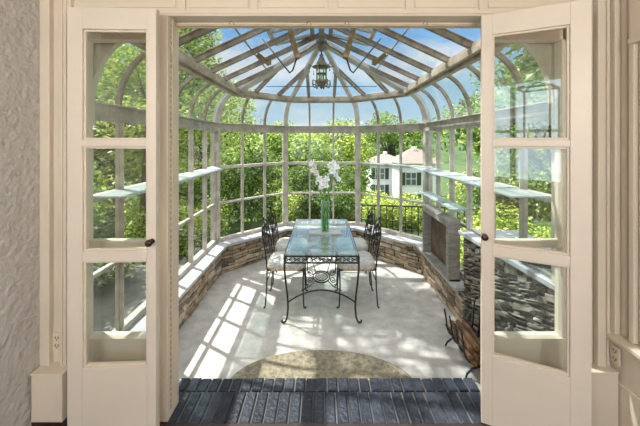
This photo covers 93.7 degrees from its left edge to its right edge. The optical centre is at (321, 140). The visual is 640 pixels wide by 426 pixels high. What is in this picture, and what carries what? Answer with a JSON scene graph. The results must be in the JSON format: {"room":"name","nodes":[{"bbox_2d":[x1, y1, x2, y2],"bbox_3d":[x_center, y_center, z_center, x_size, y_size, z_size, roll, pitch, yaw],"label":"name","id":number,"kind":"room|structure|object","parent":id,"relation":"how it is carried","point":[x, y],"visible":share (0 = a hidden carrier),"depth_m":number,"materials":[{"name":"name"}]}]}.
{"room":"house interior","nodes":[
{"label":"house interior","id":0,"kind":"room"},
{"bbox_2d":[0,0,39,425],"bbox_3d":[-1.670,0.075,1.335,0.160,3.050,0.770,0,0,0],"label":"wall","id":1,"kind":"structure","parent":0,"point":[19,19],"depth_m":1.57,"materials":[{"name":"paint"}]},
{"bbox_2d":[127,225,464,330],"bbox_3d":[0.000,1.663,3.515,3.140,0.475,3.310,0,0,0],"label":"stone wall","id":2,"kind":"structure","parent":0,"point":[231,254],"depth_m":4.22,"materials":[{"name":"stone"}]},
{"bbox_2d":[93,51,221,330],"bbox_3d":[-1.320,0.358,3.039,0.404,2.131,2.359,0,0,0],"label":"window","id":3,"kind":"structure","parent":2,"relation":"in","point":[117,113],"depth_m":2.24,"materials":[{"name":"white wood"}]},
{"bbox_2d":[95,167,221,202],"bbox_3d":[-1.343,0.402,3.000,0.225,0.104,2.200,0,0,0],"label":"glass shelf","id":4,"kind":"object","parent":3,"relation":"attached to","point":[139,189],"visible":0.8,"depth_m":2.36,"materials":[{"name":"clear glass"}]},
{"bbox_2d":[210,93,231,242],"bbox_3d":[-1.314,0.355,4.144,0.451,2.140,0.125,0,0,23],"label":"trim","id":5,"kind":"structure","parent":2,"relation":"on","point":[214,135],"depth_m":4.17,"materials":[{"name":"beige wood"}]},
{"bbox_2d":[218,98,285,241],"bbox_3d":[-0.934,0.358,4.534,0.404,2.131,1.238,0,0,45],"label":"window","id":6,"kind":"structure","parent":2,"relation":"in","point":[224,127],"depth_m":4.55,"materials":[{"name":"white wood"}]},
{"bbox_2d":[282,95,290,225],"bbox_3d":[-0.544,0.355,4.914,0.085,2.140,0.451,0,0,-22],"label":"trim","id":7,"kind":"structure","parent":2,"relation":"on","point":[287,105],"depth_m":5.04,"materials":[{"name":"beige wood"}]},
{"bbox_2d":[286,103,356,224],"bbox_3d":[0.000,0.358,4.920,1.238,2.131,0.404,0,0,0],"label":"window","id":8,"kind":"structure","parent":2,"relation":"in","point":[309,129],"depth_m":5.05,"materials":[{"name":"white metal"}]},
{"bbox_2d":[352,95,360,225],"bbox_3d":[0.544,0.355,4.914,0.085,2.140,0.451,0,0,22],"label":"trim","id":9,"kind":"structure","parent":2,"relation":"on","point":[355,105],"depth_m":5.04,"materials":[{"name":"beige wood"}]},
{"bbox_2d":[357,98,424,240],"bbox_3d":[0.934,0.358,4.534,1.238,2.131,0.404,0,0,45],"label":"window","id":10,"kind":"structure","parent":2,"relation":"in","point":[412,127],"depth_m":4.55,"materials":[{"name":"beige wood"}]},
{"bbox_2d":[411,93,432,204],"bbox_3d":[1.314,0.355,4.144,0.451,2.140,0.125,0,0,-23],"label":"trim","id":11,"kind":"structure","parent":2,"relation":"on","point":[427,135],"depth_m":4.17,"materials":[{"name":"white metal"}]},
{"bbox_2d":[421,204,460,280],"bbox_3d":[1.343,1.114,3.440,0.125,0.618,0.820,0,0,0],"label":"fireplace","id":12,"kind":"object","parent":2,"relation":"on","point":[440,236],"visible":1,"depth_m":3.40,"materials":[{"name":"grey stone"}]},
{"bbox_2d":[130,28,512,102],"bbox_3d":[0.000,-0.915,3.323,2.390,0.660,2.934,0,0,0],"label":"glass roof","id":13,"kind":"structure","parent":0,"point":[471,54],"depth_m":3.19,"materials":[{"name":"glass"},{"name":"weathered white metal"}]},
{"bbox_2d":[256,53,270,65],"bbox_3d":[-0.598,-0.844,3.100,0.152,0.135,0.060,0,0,0],"label":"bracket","id":14,"kind":"object","parent":13,"relation":"attached to","point":[267,61],"depth_m":3.08,"materials":[{"name":"gold metal"}]},
{"bbox_2d":[266,28,314,45],"bbox_3d":[-0.310,-1.141,3.000,0.465,0.135,0.805,0,0,0],"label":"vent","id":15,"kind":"object","parent":13,"relation":"attached to","point":[308,38],"depth_m":3.27,"materials":[{"name":"clear glass"}]},
{"bbox_2d":[287,28,299,58],"bbox_3d":[-0.250,-0.876,2.500,0.143,0.382,0.060,0,0,0],"label":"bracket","id":16,"kind":"object","parent":13,"relation":"attached to","point":[296,53],"depth_m":2.48,"materials":[{"name":"beige wood"}]},
{"bbox_2d":[309,51,333,89],"bbox_3d":[0.000,-0.884,3.600,0.312,0.532,0.302,0,0,0],"label":"hanging lantern","id":17,"kind":"object","parent":13,"relation":"hanging from","point":[321,63],"visible":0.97,"depth_m":3.56,"materials":[{"name":"black metal"}]},
{"bbox_2d":[343,28,355,58],"bbox_3d":[0.250,-0.876,2.500,0.143,0.382,0.060,0,0,0],"label":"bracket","id":18,"kind":"object","parent":13,"relation":"attached to","point":[346,53],"depth_m":2.48,"materials":[{"name":"gold metal"}]},
{"bbox_2d":[328,28,376,45],"bbox_3d":[0.310,-1.141,3.000,0.465,0.135,0.805,0,0,0],"label":"vent","id":19,"kind":"object","parent":13,"relation":"attached to","point":[334,38],"depth_m":3.27,"materials":[{"name":"clear glass"}]},
{"bbox_2d":[372,53,386,65],"bbox_3d":[0.598,-0.844,3.100,0.152,0.135,0.060,0,0,0],"label":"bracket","id":20,"kind":"object","parent":13,"relation":"attached to","point":[374,61],"depth_m":3.08,"materials":[{"name":"gold metal"}]},
{"bbox_2d":[160,423,489,425],"bbox_3d":[-0.750,1.700,-1.000,5.300,0.200,5.400,0,0,0],"label":"floor","id":21,"kind":"structure","parent":0,"point":[161,424],"depth_m":1.69,"materials":[{"name":"red wood"}]},
{"bbox_2d":[179,252,480,392],"bbox_3d":[0.000,1.910,3.495,3.060,0.120,3.270,0,0,0],"label":"floor","id":22,"kind":"structure","parent":0,"point":[230,329],"depth_m":3.08,"materials":[{"name":"concrete"}]},
{"bbox_2d":[261,217,307,308],"bbox_3d":[-0.426,1.367,3.500,0.526,0.963,0.398,0,0,0],"label":"dining chair","id":23,"kind":"object","parent":22,"relation":"on","point":[265,234],"visible":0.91,"depth_m":3.41,"materials":[{"name":"black metal"}]},
{"bbox_2d":[267,251,305,270],"bbox_3d":[-0.400,1.380,3.500,0.443,0.097,0.421,0,0,0],"label":"seat cushion","id":24,"kind":"object","parent":23,"relation":"on","point":[276,261],"visible":0.71,"depth_m":3.35,"materials":[{"name":"fabric"}]},
{"bbox_2d":[270,207,309,285],"bbox_3d":[-0.426,1.367,4.020,0.526,0.963,0.398,0,0,0],"label":"dining chair","id":25,"kind":"object","parent":22,"relation":"on","point":[272,221],"visible":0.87,"depth_m":3.97,"materials":[{"name":"black metal"}]},
{"bbox_2d":[275,237,307,251],"bbox_3d":[-0.400,1.380,4.020,0.443,0.097,0.421,0,0,0],"label":"seat cushion","id":26,"kind":"object","parent":25,"relation":"on","point":[298,243],"visible":0.8,"depth_m":3.90,"materials":[{"name":"fabric"}]},
{"bbox_2d":[160,378,481,422],"bbox_3d":[0.025,1.774,1.867,1.990,0.352,0.334,0,0,0],"label":"threshold","id":27,"kind":"object","parent":22,"relation":"on","point":[217,400],"visible":0.98,"depth_m":1.85,"materials":[{"name":"grey"}]},
{"bbox_2d":[230,350,411,379],"bbox_3d":[0.000,1.792,2.265,1.399,0.115,0.470,0,0,0],"label":"rug","id":28,"kind":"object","parent":22,"relation":"on","point":[306,364],"depth_m":2.30,"materials":[{"name":"beige fabric"}]},
{"bbox_2d":[281,220,361,323],"bbox_3d":[0.001,1.500,3.730,0.824,0.700,1.412,0,0,0],"label":"dining table","id":29,"kind":"object","parent":22,"relation":"on","point":[294,229],"visible":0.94,"depth_m":3.04,"materials":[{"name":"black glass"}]},
{"bbox_2d":[309,228,340,234],"bbox_3d":[0.045,1.138,3.780,0.400,0.020,0.200,0,0,0],"label":"serving tray","id":30,"kind":"object","parent":29,"relation":"on","point":[312,231],"visible":0.97,"depth_m":3.77,"materials":[{"name":"white ceramic"}]},
{"bbox_3d":[0.045,0.938,3.780,0.110,0.400,0.110,0,0,0],"label":"glass vase","id":31,"kind":"object","parent":30,"relation":"on","visible":0},
{"bbox_2d":[309,160,326,229],"bbox_3d":[-0.036,0.680,3.775,0.245,0.881,0.073,0,0,-3],"label":"stem","id":32,"kind":"object","parent":31,"relation":"in","point":[311,163],"visible":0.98,"depth_m":3.77,"materials":[{"name":"green"}]},
{"bbox_2d":[315,175,329,230],"bbox_3d":[0.004,0.770,3.750,0.174,0.699,0.123,0,0,41],"label":"stem","id":33,"kind":"object","parent":31,"relation":"in","point":[322,181],"visible":1,"depth_m":3.73,"materials":[{"name":"green"}]},
{"bbox_2d":[325,160,340,229],"bbox_3d":[0.127,0.677,3.784,0.228,0.887,0.122,0,0,24],"label":"stem","id":34,"kind":"object","parent":31,"relation":"in","point":[332,171],"visible":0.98,"depth_m":3.77,"materials":[{"name":"green"}]},
{"bbox_2d":[333,207,372,285],"bbox_3d":[0.426,1.367,4.020,0.526,0.963,0.398,0,0,0],"label":"dining chair","id":35,"kind":"object","parent":22,"relation":"on","point":[370,221],"visible":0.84,"depth_m":3.97,"materials":[{"name":"black metal"}]},
{"bbox_2d":[335,237,367,251],"bbox_3d":[0.400,1.380,4.020,0.443,0.097,0.421,0,0,0],"label":"seat cushion","id":36,"kind":"object","parent":35,"relation":"on","point":[344,243],"visible":0.75,"depth_m":3.90,"materials":[{"name":"fabric"}]},
{"bbox_2d":[335,217,381,308],"bbox_3d":[0.426,1.367,3.500,0.526,0.963,0.398,0,0,0],"label":"dining chair","id":37,"kind":"object","parent":22,"relation":"on","point":[377,234],"visible":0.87,"depth_m":3.41,"materials":[{"name":"black metal"}]},
{"bbox_2d":[337,251,375,270],"bbox_3d":[0.400,1.380,3.500,0.443,0.097,0.421,0,0,0],"label":"seat cushion","id":38,"kind":"object","parent":37,"relation":"on","point":[367,262],"visible":0.66,"depth_m":3.35,"materials":[{"name":"fabric"}]},
{"bbox_2d":[444,300,495,377],"bbox_3d":[1.223,1.627,2.510,0.279,0.436,0.393,0,0,0],"label":"rack","id":39,"kind":"object","parent":22,"relation":"on","point":[446,324],"visible":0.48,"depth_m":2.55,"materials":[{"name":"black metal"}]},
{"bbox_2d":[448,325,472,359],"bbox_3d":[1.148,1.674,2.513,0.034,0.036,0.403,0,0,-2],"label":"log","id":40,"kind":"object","parent":39,"relation":"in","point":[468,354],"visible":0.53,"depth_m":2.41,"materials":[{"name":"brown wood"}]},
{"bbox_2d":[451,320,472,351],"bbox_3d":[1.165,1.623,2.516,0.037,0.040,0.356,0,0,0],"label":"log","id":41,"kind":"object","parent":40,"relation":"on","point":[467,344],"visible":0.78,"depth_m":2.45,"materials":[{"name":"brown wood"}]},
{"bbox_2d":[454,331,477,366],"bbox_3d":[1.185,1.716,2.497,0.041,0.040,0.386,0,0,1],"label":"log","id":42,"kind":"object","parent":39,"relation":"in","point":[473,361],"visible":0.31,"depth_m":2.32,"materials":[{"name":"brown wood"}]},
{"bbox_2d":[452,328,478,359],"bbox_3d":[1.193,1.671,2.511,0.040,0.040,0.389,0,0,-1],"label":"log","id":43,"kind":"object","parent":42,"relation":"on","point":[473,353],"visible":0.33,"depth_m":2.33,"materials":[{"name":"brown wood"}]},
{"bbox_2d":[455,319,479,350],"bbox_3d":[1.216,1.619,2.515,0.046,0.043,0.350,0,0,1],"label":"log","id":44,"kind":"object","parent":43,"relation":"on","point":[462,328],"visible":0.98,"depth_m":2.47,"materials":[{"name":"brown wood"}]},
{"label":"log","id":45,"kind":"object","parent":39,"relation":"in","visible":0},
{"bbox_2d":[462,320,480,347],"bbox_3d":[1.270,1.621,2.492,0.037,0.039,0.382,0,0,1],"label":"log","id":46,"kind":"object","parent":45,"relation":"on","point":[470,330],"visible":0.71,"depth_m":2.52,"materials":[{"name":"brown wood"}]},
{"bbox_2d":[53,0,610,361],"bbox_3d":[0.065,0.050,1.800,3.370,3.200,0.160,0,0,0],"label":"wall","id":47,"kind":"structure","parent":0,"point":[543,54],"depth_m":1.72,"materials":[{"name":"beige paint"}]},
{"bbox_2d":[30,362,66,421],"bbox_3d":[-1.494,1.397,1.673,0.178,0.265,0.095,0,0,0],"label":"trim","id":48,"kind":"structure","parent":47,"relation":"attached to","point":[48,383],"depth_m":1.63,"materials":[{"name":"beige paint"}]},
{"bbox_2d":[31,417,66,425],"bbox_3d":[-1.494,1.565,1.676,0.168,0.070,0.088,0,0,0],"label":"baseboard","id":49,"kind":"structure","parent":47,"relation":"attached to","point":[64,423],"depth_m":1.63,"materials":[{"name":"red wood"}]},
{"bbox_2d":[40,0,72,365],"bbox_3d":[-1.505,0.070,1.705,0.170,2.440,0.030,0,0,0],"label":"trim","id":50,"kind":"structure","parent":47,"relation":"attached to","point":[46,6],"depth_m":1.69,"materials":[{"name":"beige paint"}]},
{"bbox_2d":[53,332,59,349],"bbox_3d":[-1.511,1.145,1.715,0.052,0.100,0.010,0,0,0],"label":"wall outlet","id":51,"kind":"object","parent":47,"relation":"attached to","point":[56,335],"visible":0.77,"depth_m":1.71,"materials":[{"name":"beige plastic"}]},
{"bbox_2d":[67,7,159,425],"bbox_3d":[-1.115,0.443,1.591,0.460,2.305,0.089,0,0,-2],"label":"door","id":52,"kind":"structure","parent":47,"relation":"in","point":[113,393],"depth_m":1.60,"materials":[{"name":"paint"}]},
{"bbox_2d":[89,33,145,361],"bbox_3d":[-1.175,0.443,1.780,0.490,2.315,0.070,0,0,0],"label":"window","id":53,"kind":"structure","parent":52,"relation":"in","point":[104,346],"depth_m":1.75,"materials":[{"name":"beige paint"}]},
{"bbox_2d":[160,16,178,421],"bbox_3d":[-0.899,0.442,1.774,0.061,2.316,0.132,0,0,0],"label":"trim","id":54,"kind":"structure","parent":47,"relation":"attached to","point":[169,33],"depth_m":1.72,"materials":[{"name":"beige paint"}]},
{"bbox_2d":[74,0,577,27],"bbox_3d":[0.014,-0.920,1.774,2.972,0.460,0.132,0,0,0],"label":"trim","id":55,"kind":"structure","parent":47,"relation":"attached to","point":[181,10],"depth_m":1.71,"materials":[{"name":"beige paint"}]},
{"bbox_2d":[481,0,591,425],"bbox_3d":[1.121,0.443,1.591,0.488,2.305,0.089,0,0,26],"label":"door","id":56,"kind":"structure","parent":47,"relation":"in","point":[515,391],"depth_m":1.57,"materials":[{"name":"paint"}]},
{"bbox_2d":[494,29,565,370],"bbox_3d":[1.216,0.443,1.780,0.467,2.315,0.070,0,0,0],"label":"window","id":57,"kind":"structure","parent":56,"relation":"in","point":[548,348],"depth_m":1.75,"materials":[{"name":"beige paint"}]},
{"bbox_2d":[592,362,618,425],"bbox_3d":[1.535,1.433,1.680,0.190,0.335,0.080,0,0,0],"label":"trim","id":58,"kind":"structure","parent":47,"relation":"attached to","point":[604,378],"depth_m":1.65,"materials":[{"name":"beige paint"}]},
{"bbox_2d":[593,0,620,365],"bbox_3d":[1.585,0.070,1.702,0.230,2.440,0.035,0,0,0],"label":"trim","id":59,"kind":"structure","parent":47,"relation":"attached to","point":[601,8],"depth_m":1.69,"materials":[{"name":"beige paint"}]},
{"bbox_2d":[458,230,554,340],"bbox_3d":[1.663,1.393,2.414,0.615,1.015,1.141,0,0,0],"label":"stone wall","id":60,"kind":"structure","parent":0,"point":[524,297],"depth_m":2.29,"materials":[{"name":"grey stone"}]},
{"bbox_2d":[421,51,550,278],"bbox_3d":[1.320,0.358,3.039,0.404,2.131,2.359,0,0,0],"label":"window","id":61,"kind":"structure","parent":60,"relation":"in","point":[525,113],"depth_m":2.58,"materials":[{"name":"white wood"}]},
{"bbox_2d":[421,193,466,218],"bbox_3d":[1.368,0.727,3.515,0.175,0.103,1.070,0,0,0],"label":"glass shelf","id":62,"kind":"object","parent":61,"relation":"attached to","point":[455,210],"visible":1,"depth_m":3.00,"materials":[{"name":"clear glass"}]},
{"bbox_2d":[359,162,547,202],"bbox_3d":[1.237,0.402,3.481,0.693,0.104,3.185,0,0,-12],"label":"glass shelf","id":63,"kind":"object","parent":61,"relation":"attached to","point":[498,188],"visible":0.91,"depth_m":2.67,"materials":[{"name":"clear glass"}]},
{"bbox_2d":[521,261,550,268],"bbox_3d":[1.514,0.835,2.082,0.054,0.080,0.265,0,0,-40],"label":"ledge","id":64,"kind":"object","parent":60,"relation":"on","point":[531,263],"visible":0.14,"depth_m":2.06,"materials":[{"name":"grey stone"}]},
{"bbox_3d":[1.760,0.075,-0.890,0.120,3.050,5.220,0,0,0],"label":"wall","id":65,"kind":"structure","parent":0,"visible":0},
{"bbox_2d":[610,343,620,366],"bbox_3d":[1.630,1.185,1.665,0.010,0.100,0.052,0,0,0],"label":"wall outlet","id":66,"kind":"object","parent":65,"relation":"attached to","point":[615,352],"visible":1,"depth_m":1.66,"materials":[{"name":"beige plastic"}]},
{"bbox_2d":[606,331,639,425],"bbox_3d":[1.657,1.344,-0.840,0.085,0.512,5.120,0,0,0],"label":"trim","id":67,"kind":"structure","parent":65,"relation":"attached to","point":[629,371],"depth_m":1.60,"materials":[{"name":"beige paint"}]},
{"bbox_2d":[621,0,639,344],"bbox_3d":[1.675,-0.033,1.542,0.050,2.235,0.283,0,0,0],"label":"trim","id":68,"kind":"structure","parent":65,"relation":"attached to","point":[630,9],"depth_m":1.61,"materials":[{"name":"beige paint"}]},
{"label":"outside","id":69,"kind":"structure","parent":0,"visible":0},
{"bbox_2d":[93,119,546,165],"bbox_3d":[0.000,-2.514,160.000,440.000,24.727,80.000,0,0,0],"label":"hill","id":70,"kind":"structure","parent":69,"point":[460,156],"depth_m":130.27,"materials":[{"name":"green plant"}]},
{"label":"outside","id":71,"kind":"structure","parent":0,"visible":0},
{"bbox_2d":[93,165,550,268],"bbox_3d":[0.000,4.610,35.000,120.000,5.200,110.000,0,0,0],"label":"ground","id":72,"kind":"structure","parent":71,"point":[236,226],"depth_m":7.22,"materials":[{"name":"green plant"}]},
{"bbox_2d":[93,81,133,220],"bbox_3d":[-4.108,0.348,3.613,3.303,4.611,2.842,0,0,38],"label":"leafy tree","id":73,"kind":"object","parent":72,"relation":"on","point":[97,173],"visible":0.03,"depth_m":4.00,"materials":[{"name":"green plant"}]},
{"bbox_2d":[93,200,141,289],"bbox_3d":[-3.390,1.573,3.557,1.720,1.917,1.933,0,0,23],"label":"shrub","id":74,"kind":"object","parent":72,"relation":"on","point":[98,229],"visible":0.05,"depth_m":3.75,"materials":[{"name":"green plant"}]},
{"bbox_2d":[138,125,145,237],"bbox_3d":[-2.144,-1.392,4.783,2.651,8.088,2.375,0,0,0],"label":"tree","id":75,"kind":"object","parent":72,"relation":"on","point":[142,196],"visible":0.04,"depth_m":5.37,"materials":[{"name":"green plant"}]},
{"bbox_2d":[93,43,225,220],"bbox_3d":[-7.013,-0.383,9.708,7.290,7.460,6.137,0,0,-12],"label":"leafy tree","id":76,"kind":"object","parent":72,"relation":"on","point":[109,160],"visible":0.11,"depth_m":9.21,"materials":[{"name":"green plant"}]},
{"bbox_2d":[93,28,255,187],"bbox_3d":[-3.688,-0.057,6.668,4.034,5.420,4.087,0,0,0],"label":"leafy tree","id":77,"kind":"object","parent":72,"relation":"on","point":[134,81],"visible":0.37,"depth_m":6.40,"materials":[{"name":"green plant"}]},
{"bbox_2d":[124,195,233,256],"bbox_3d":[-2.794,1.743,5.570,2.138,1.557,1.672,0,0,2],"label":"shrub","id":78,"kind":"object","parent":72,"relation":"on","point":[133,220],"visible":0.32,"depth_m":5.37,"materials":[{"name":"green plant"}]},
{"bbox_2d":[135,81,270,204],"bbox_3d":[-6.710,0.748,18.041,8.620,10.239,7.879,0,0,-25],"label":"leafy tree","id":79,"kind":"object","parent":72,"relation":"on","point":[198,155],"visible":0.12,"depth_m":17.75,"materials":[{"name":"green plant"}]},
{"bbox_2d":[93,154,380,220],"bbox_3d":[-5.628,2.962,16.036,17.471,5.013,3.045,0,0,-1],"label":"bush","id":80,"kind":"object","parent":72,"relation":"on","point":[224,161],"visible":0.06,"depth_m":15.79,"materials":[{"name":"green plant"}]},
{"bbox_2d":[207,151,291,223],"bbox_3d":[-1.689,1.453,7.673,2.151,2.396,2.416,0,0,-43],"label":"shrub","id":81,"kind":"object","parent":72,"relation":"on","point":[256,206],"visible":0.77,"depth_m":7.47,"materials":[{"name":"green plant"}]},
{"bbox_2d":[207,122,350,220],"bbox_3d":[-2.042,2.312,13.400,5.336,6.487,6.339,0,0,-45],"label":"leafy tree","id":82,"kind":"object","parent":72,"relation":"on","point":[274,148],"visible":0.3,"depth_m":12.69,"materials":[{"name":"green plant"}]},
{"bbox_2d":[249,121,316,174],"bbox_3d":[-2.387,3.067,25.247,7.295,9.481,7.982,0,0,8],"label":"leafy tree","id":83,"kind":"object","parent":72,"relation":"on","point":[260,136],"visible":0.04,"depth_m":23.57,"materials":[{"name":"green plant"}]},
{"bbox_2d":[268,188,317,220],"bbox_3d":[-0.847,2.410,9.568,1.936,1.803,2.476,0,0,-23],"label":"shrub","id":84,"kind":"object","parent":72,"relation":"on","point":[292,203],"visible":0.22,"depth_m":9.08,"materials":[{"name":"green plant"}]},
{"bbox_2d":[269,117,376,220],"bbox_3d":[0.336,2.563,16.142,6.385,7.584,5.836,0,0,25],"label":"leafy tree","id":85,"kind":"object","parent":72,"relation":"on","point":[348,141],"visible":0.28,"depth_m":14.83,"materials":[{"name":"green plant"}]},
{"bbox_2d":[288,160,361,220],"bbox_3d":[-0.012,1.753,8.671,2.151,2.396,2.416,0,0,23],"label":"shrub","id":86,"kind":"object","parent":72,"relation":"on","point":[316,207],"visible":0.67,"depth_m":8.37,"materials":[{"name":"green plant"}]},
{"bbox_2d":[295,138,371,191],"bbox_3d":[0.381,3.753,23.498,6.670,8.108,7.924,0,0,-37],"label":"leafy tree","id":87,"kind":"object","parent":72,"relation":"on","point":[327,138],"visible":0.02,"depth_m":22.73,"materials":[{"name":"green plant"}]},
{"bbox_2d":[365,152,393,199],"bbox_3d":[6.600,3.825,31.000,4.100,5.450,4.700,0,0,0],"label":"house","id":88,"kind":"structure","parent":72,"relation":"on","point":[385,172],"depth_m":29.00,"materials":[{"name":"white"}]},
{"bbox_2d":[385,185,388,195],"bbox_3d":[6.320,4.750,28.965,0.340,1.060,0.070,0,0,0],"label":"shutter","id":89,"kind":"object","parent":88,"relation":"hanging from","point":[386,186],"depth_m":28.93,"materials":[{"name":"green"}]},
{"bbox_2d":[385,168,388,178],"bbox_3d":[6.320,3.150,28.965,0.340,1.060,0.070,0,0,0],"label":"shutter","id":90,"kind":"object","parent":88,"relation":"hanging from","point":[386,169],"depth_m":28.93,"materials":[{"name":"green"}]},
{"bbox_2d":[361,110,435,175],"bbox_3d":[8.566,2.039,38.629,12.045,12.325,10.139,0,0,16],"label":"leafy tree","id":91,"kind":"object","parent":72,"relation":"on","point":[392,141],"visible":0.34,"depth_m":37.30,"materials":[{"name":"green plant"}]},
{"bbox_2d":[361,189,443,231],"bbox_3d":[1.698,1.982,7.322,1.760,1.639,2.251,0,0,-31],"label":"shrub","id":92,"kind":"object","parent":72,"relation":"on","point":[383,201],"visible":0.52,"depth_m":6.91,"materials":[{"name":"green plant"}]},
{"bbox_2d":[388,147,443,210],"bbox_3d":[8.150,3.525,26.500,3.800,6.050,3.700,0,0,0],"label":"house","id":93,"kind":"structure","parent":72,"relation":"on","point":[412,179],"depth_m":25.00,"materials":[{"name":"white"}]},
{"bbox_2d":[402,172,404,184],"bbox_3d":[6.800,3.150,24.965,0.340,1.060,0.070,0,0,0],"label":"shutter","id":94,"kind":"object","parent":93,"relation":"hanging from","point":[403,173],"depth_m":24.93,"materials":[{"name":"green"}]},
{"bbox_2d":[417,172,420,184],"bbox_3d":[8.120,3.150,24.965,0.340,1.060,0.070,0,0,0],"label":"shutter","id":95,"kind":"object","parent":93,"relation":"hanging from","point":[418,173],"depth_m":24.93,"materials":[{"name":"green"}]},
{"bbox_2d":[361,204,498,235],"bbox_3d":[2.175,1.692,6.325,2.908,0.635,0.040,0,0,9],"label":"railing","id":96,"kind":"object","parent":72,"relation":"on","point":[367,205],"visible":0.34,"depth_m":6.38,"materials":[{"name":"grey metal"}]},
{"bbox_2d":[367,191,496,220],"bbox_3d":[7.197,5.318,20.552,12.817,3.792,3.020,0,0,2],"label":"bush","id":97,"kind":"object","parent":72,"relation":"on","point":[413,196],"visible":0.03,"depth_m":20.62,"materials":[{"name":"green plant"}]},
{"bbox_2d":[416,197,455,217],"bbox_3d":[3.899,2.622,10.573,1.329,1.318,1.183,0,0,-10],"label":"shrub","id":98,"kind":"object","parent":72,"relation":"on","point":[434,199],"visible":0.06,"depth_m":10.46,"materials":[{"name":"green plant"}]},
{"bbox_2d":[422,43,550,193],"bbox_3d":[7.645,-0.511,7.690,8.558,8.757,7.204,0,0,-4],"label":"leafy tree","id":99,"kind":"object","parent":72,"relation":"on","point":[529,66],"visible":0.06,"depth_m":8.32,"materials":[{"name":"green plant"}]},
{"bbox_2d":[447,122,550,212],"bbox_3d":[10.137,1.800,16.288,5.953,7.736,6.513,0,0,0],"label":"leafy tree","id":100,"kind":"object","parent":72,"relation":"on","point":[463,189],"visible":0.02,"depth_m":16.48,"materials":[{"name":"green plant"}]},
{"bbox_2d":[455,169,548,227],"bbox_3d":[3.504,1.573,6.355,1.720,1.917,1.933,0,0,-35],"label":"shrub","id":101,"kind":"object","parent":72,"relation":"on","point":[477,196],"visible":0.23,"depth_m":6.07,"materials":[{"name":"green plant"}]},
{"bbox_2d":[454,43,550,218],"bbox_3d":[4.641,-0.109,6.198,3.646,5.525,3.211,0,0,-32],"label":"leafy tree","id":102,"kind":"object","parent":72,"relation":"on","point":[536,183],"visible":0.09,"depth_m":5.92,"materials":[{"name":"green plant"}]},
{"bbox_2d":[460,200,550,268],"bbox_3d":[3.050,1.832,4.625,2.251,1.639,1.760,0,0,10],"label":"shrub","id":103,"kind":"object","parent":72,"relation":"on","point":[512,225],"visible":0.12,"depth_m":4.82,"materials":[{"name":"green plant"}]},
{"bbox_2d":[496,129,550,220],"bbox_3d":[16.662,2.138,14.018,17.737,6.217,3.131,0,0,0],"label":"tree","id":104,"kind":"object","parent":72,"relation":"on","point":[501,155],"visible":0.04,"depth_m":13.80,"materials":[{"name":"green plant"}]},
{"bbox_2d":[502,153,550,220],"bbox_3d":[16.293,2.725,21.995,5.700,5.450,5.700,0,0,29],"label":"tree","id":105,"kind":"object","parent":72,"relation":"on","point":[540,153],"visible":0.02,"depth_m":20.17,"materials":[{"name":"green plant"}]},
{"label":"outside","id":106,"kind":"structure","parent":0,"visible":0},
{"bbox_2d":[93,265,183,330],"bbox_3d":[-3.390,1.945,2.300,3.620,0.090,4.600,0,0,0],"label":"patio","id":107,"kind":"structure","parent":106,"point":[135,287],"depth_m":3.64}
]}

